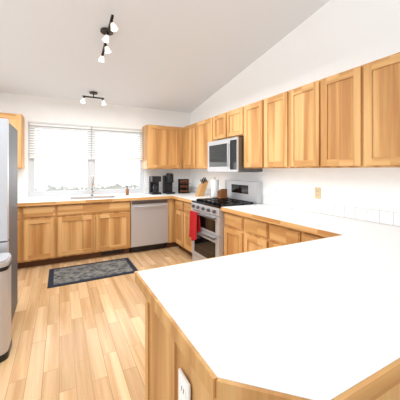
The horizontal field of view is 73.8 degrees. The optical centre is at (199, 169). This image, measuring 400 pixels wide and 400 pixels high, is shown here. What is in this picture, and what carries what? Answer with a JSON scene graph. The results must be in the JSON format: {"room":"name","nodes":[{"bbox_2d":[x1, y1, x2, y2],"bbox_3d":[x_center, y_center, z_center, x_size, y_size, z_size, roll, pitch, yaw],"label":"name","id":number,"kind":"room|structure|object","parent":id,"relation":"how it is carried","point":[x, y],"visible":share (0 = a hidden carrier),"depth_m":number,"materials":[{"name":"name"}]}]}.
{"room":"kitchen","nodes":[
{"label":"kitchen","id":0,"kind":"room"},
{"bbox_2d":[0,246,191,399],"bbox_3d":[0.011,1.360,1.152,3.650,0.001,8.150,0,0,-28],"label":"floor","id":1,"kind":"structure","parent":0,"point":[81,341],"depth_m":2.18,"materials":[{"name":"laminate"}]},
{"bbox_2d":[0,253,11,362],"bbox_3d":[-1.534,1.002,1.933,0.260,0.715,0.280,0,0,-28],"label":"trash can","id":2,"kind":"object","parent":1,"relation":"on","point":[5,305],"visible":1,"depth_m":1.91,"materials":[{"name":"silver metal"}]},
{"bbox_2d":[0,118,17,320],"bbox_3d":[-2.076,0.470,2.202,0.870,1.780,0.651,0,0,-28],"label":"refrigerator","id":3,"kind":"object","parent":1,"relation":"on","point":[8,187],"visible":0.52,"depth_m":2.31,"materials":[{"name":"silver metal"}]},
{"bbox_2d":[18,206,29,268],"bbox_3d":[-2.740,0.922,3.790,0.560,0.875,0.618,0,0,-28],"label":"base cabinet","id":4,"kind":"object","parent":1,"relation":"on","point":[23,211],"depth_m":3.63,"materials":[{"name":"brown wood"}]},
{"bbox_2d":[30,206,61,266],"bbox_3d":[-2.377,0.922,3.980,0.560,0.875,0.618,0,0,-28],"label":"base cabinet","id":5,"kind":"object","parent":1,"relation":"on","point":[53,230],"depth_m":3.76,"materials":[{"name":"brown wood"}]},
{"bbox_2d":[47,258,137,288],"bbox_3d":[-1.433,1.355,3.591,1.060,0.008,0.650,0,0,-28],"label":"rug","id":6,"kind":"object","parent":1,"relation":"on","point":[63,276],"visible":0.93,"depth_m":3.55,"materials":[{"name":"grey fabric"}]},
{"bbox_2d":[62,202,130,262],"bbox_3d":[-1.759,0.922,4.305,1.135,0.875,0.618,0,0,-28],"label":"base cabinet","id":7,"kind":"object","parent":1,"relation":"on","point":[89,229],"depth_m":4.06,"materials":[{"name":"brown wood"}]},
{"bbox_2d":[18,190,194,205],"bbox_3d":[-1.663,0.465,4.341,3.646,0.040,0.643,0,0,-28],"label":"countertop","id":8,"kind":"structure","parent":7,"relation":"on","point":[101,198],"depth_m":4.16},
{"bbox_2d":[90,175,96,195],"bbox_3d":[-1.769,0.261,4.465,0.113,0.367,0.214,0,0,-28],"label":"faucet","id":9,"kind":"object","parent":8,"relation":"on","point":[92,181],"visible":1,"depth_m":4.51,"materials":[{"name":"silver metal"}]},
{"bbox_2d":[149,176,160,194],"bbox_3d":[-0.826,0.279,4.920,0.170,0.330,0.220,0,0,-28],"label":"coffee maker","id":10,"kind":"object","parent":8,"relation":"on","point":[154,181],"visible":1,"depth_m":4.86,"materials":[{"name":"black plastic"}]},
{"bbox_2d":[163,173,174,193],"bbox_3d":[-0.589,0.252,5.038,0.160,0.385,0.250,0,0,-28],"label":"pod coffee maker","id":11,"kind":"object","parent":8,"relation":"on","point":[168,180],"visible":1,"depth_m":5.02,"materials":[{"name":"black plastic"}]},
{"bbox_2d":[178,179,190,192],"bbox_3d":[-0.302,0.309,5.116,0.200,0.270,0.140,0,0,-28],"label":"spice rack","id":12,"kind":"object","parent":8,"relation":"on","point":[183,185],"visible":1,"depth_m":5.10,"materials":[{"name":"brown"}]},
{"bbox_2d":[130,199,167,252],"bbox_3d":[-0.956,0.924,4.683,0.632,0.865,0.659,0,0,-28],"label":"dishwasher","id":13,"kind":"object","parent":1,"relation":"on","point":[149,224],"visible":0.81,"depth_m":4.43,"materials":[{"name":"silver metal"}]},
{"bbox_2d":[154,198,178,247],"bbox_3d":[-0.377,0.922,5.041,0.718,0.875,0.598,0,0,-28],"label":"base cabinet","id":14,"kind":"object","parent":1,"relation":"on","point":[171,202],"depth_m":4.64,"materials":[{"name":"brown wood"}]},
{"bbox_2d":[174,198,181,209],"bbox_3d":[-0.065,0.922,4.555,0.618,0.875,0.456,0,0,-28],"label":"base cabinet","id":15,"kind":"object","parent":1,"relation":"on","point":[178,205],"depth_m":4.47,"materials":[{"name":"brown wood"}]},
{"bbox_2d":[182,202,191,209],"bbox_3d":[0.085,0.922,4.267,0.618,0.875,0.493,0,0,-28],"label":"base cabinet","id":16,"kind":"object","parent":1,"relation":"on","point":[185,205],"depth_m":4.17,"materials":[{"name":"brown wood"}]},
{"bbox_2d":[174,194,210,201],"bbox_3d":[0.002,0.465,4.399,0.643,0.040,0.799,0,0,-28],"label":"countertop","id":17,"kind":"structure","parent":16,"relation":"on","point":[181,198],"depth_m":4.31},
{"bbox_2d":[195,177,207,196],"bbox_3d":[0.029,0.284,4.538,0.210,0.321,0.110,0,0,-28],"label":"knife block","id":18,"kind":"object","parent":17,"relation":"on","point":[201,189],"visible":1,"depth_m":4.50,"materials":[{"name":"brown wood"}]},
{"bbox_2d":[210,177,218,197],"bbox_3d":[0.239,0.278,4.236,0.150,0.332,0.150,0,0,-28],"label":"paper towel","id":19,"kind":"object","parent":17,"relation":"on","point":[214,185],"visible":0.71,"depth_m":4.18,"materials":[{"name":"white paper"}]},
{"bbox_2d":[189,180,261,260],"bbox_3d":[0.310,0.748,3.675,0.751,1.185,0.758,0,0,-28],"label":"range","id":20,"kind":"object","parent":1,"relation":"on","point":[206,229],"visible":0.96,"depth_m":3.55,"materials":[{"name":"silver metal"}]},
{"bbox_2d":[217,189,227,197],"bbox_3d":[0.332,0.346,3.963,0.130,0.135,0.110,0,0,-28],"label":"stand","id":21,"kind":"object","parent":20,"relation":"on","point":[221,193],"visible":0.98,"depth_m":3.92,"materials":[{"name":"brown wood"}]},
{"bbox_2d":[138,286,399,399],"bbox_3d":[0.155,0.922,0.936,0.495,0.875,0.785,0,0,-28],"label":"base cabinet","id":22,"kind":"object","parent":1,"relation":"on","point":[164,355],"depth_m":0.93,"materials":[{"name":"brown wood"}]},
{"bbox_2d":[178,368,189,399],"bbox_3d":[-0.047,0.660,0.777,0.008,0.116,0.072,0,0,-28],"label":"outlet","id":23,"kind":"object","parent":22,"relation":"attached to","point":[183,388],"visible":1,"depth_m":0.78,"materials":[{"name":"white plastic"}]},
{"bbox_2d":[134,202,399,399],"bbox_3d":[0.469,0.465,1.977,2.067,0.040,2.385,0,0,-28],"label":"countertop","id":24,"kind":"structure","parent":22,"relation":"on","point":[297,304],"depth_m":0.88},
{"bbox_2d":[0,0,399,212],"bbox_3d":[0.011,-0.545,1.152,3.650,3.810,8.150,0,0,-28],"label":"wall","id":25,"kind":"structure","parent":0,"point":[178,63],"depth_m":3.10,"materials":[{"name":"white paint"}]},
{"bbox_2d":[0,113,23,168],"bbox_3d":[-3.002,-0.415,3.819,0.788,0.790,0.323,0,0,-28],"label":"upper cabinet","id":26,"kind":"object","parent":25,"relation":"attached to","point":[16,121],"visible":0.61,"depth_m":3.85,"materials":[{"name":"brown wood"}]},
{"bbox_2d":[29,126,143,196],"bbox_3d":[-1.901,-0.168,4.677,1.854,1.179,0.070,0,0,-28],"label":"window","id":27,"kind":"structure","parent":25,"relation":"in","point":[90,166],"depth_m":4.63,"materials":[{"name":"white plastic"}]},
{"bbox_2d":[29,122,141,160],"bbox_3d":[-1.872,-0.466,4.622,1.836,0.581,0.043,0,0,-28],"label":"window blinds","id":28,"kind":"object","parent":27,"relation":"attached to","point":[131,153],"visible":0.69,"depth_m":4.55,"materials":[{"name":"white plastic"}]},
{"bbox_2d":[80,91,105,104],"bbox_3d":[-1.694,-1.138,4.239,0.385,0.188,0.120,0,0,-28],"label":"track light","id":29,"kind":"object","parent":25,"relation":"attached to","point":[93,93],"visible":0.98,"depth_m":4.22,"materials":[{"name":"brown metal"}]},
{"bbox_2d":[98,14,117,62],"bbox_3d":[-0.991,-1.367,2.834,0.128,0.229,0.700,0,0,-28],"label":"track light","id":30,"kind":"object","parent":25,"relation":"attached to","point":[109,30],"visible":1,"depth_m":2.77,"materials":[{"name":"brown metal"}]},
{"bbox_2d":[142,124,182,168],"bbox_3d":[-0.565,-0.415,5.098,0.998,0.790,0.323,0,0,-28],"label":"upper cabinet","id":31,"kind":"object","parent":25,"relation":"attached to","point":[162,147],"visible":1,"depth_m":4.89,"materials":[{"name":"brown wood"}]},
{"bbox_2d":[183,52,399,168],"bbox_3d":[0.771,-0.415,3.280,0.323,0.790,4.132,0,0,-28],"label":"upper cabinets","id":32,"kind":"object","parent":25,"relation":"attached to","point":[349,118],"depth_m":2.35,"materials":[{"name":"brown wood"}]},
{"bbox_2d":[208,137,262,171],"bbox_3d":[0.455,-0.193,3.751,0.440,0.444,0.758,0,0,-28],"label":"microwave","id":33,"kind":"object","parent":32,"relation":"attached to","point":[225,155],"visible":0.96,"depth_m":3.50,"materials":[{"name":"silver metal"}]},
{"bbox_2d":[315,187,320,198],"bbox_3d":[1.219,0.240,2.763,0.008,0.116,0.072,0,0,-28],"label":"outlet","id":34,"kind":"object","parent":25,"relation":"attached to","point":[317,193],"visible":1,"depth_m":2.76,"materials":[{"name":"beige plastic"}]},
{"label":"outside","id":35,"kind":"structure","parent":0,"visible":0},
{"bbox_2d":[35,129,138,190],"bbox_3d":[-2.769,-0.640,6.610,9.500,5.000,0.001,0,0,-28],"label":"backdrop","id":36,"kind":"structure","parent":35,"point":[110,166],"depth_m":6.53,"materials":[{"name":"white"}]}
]}

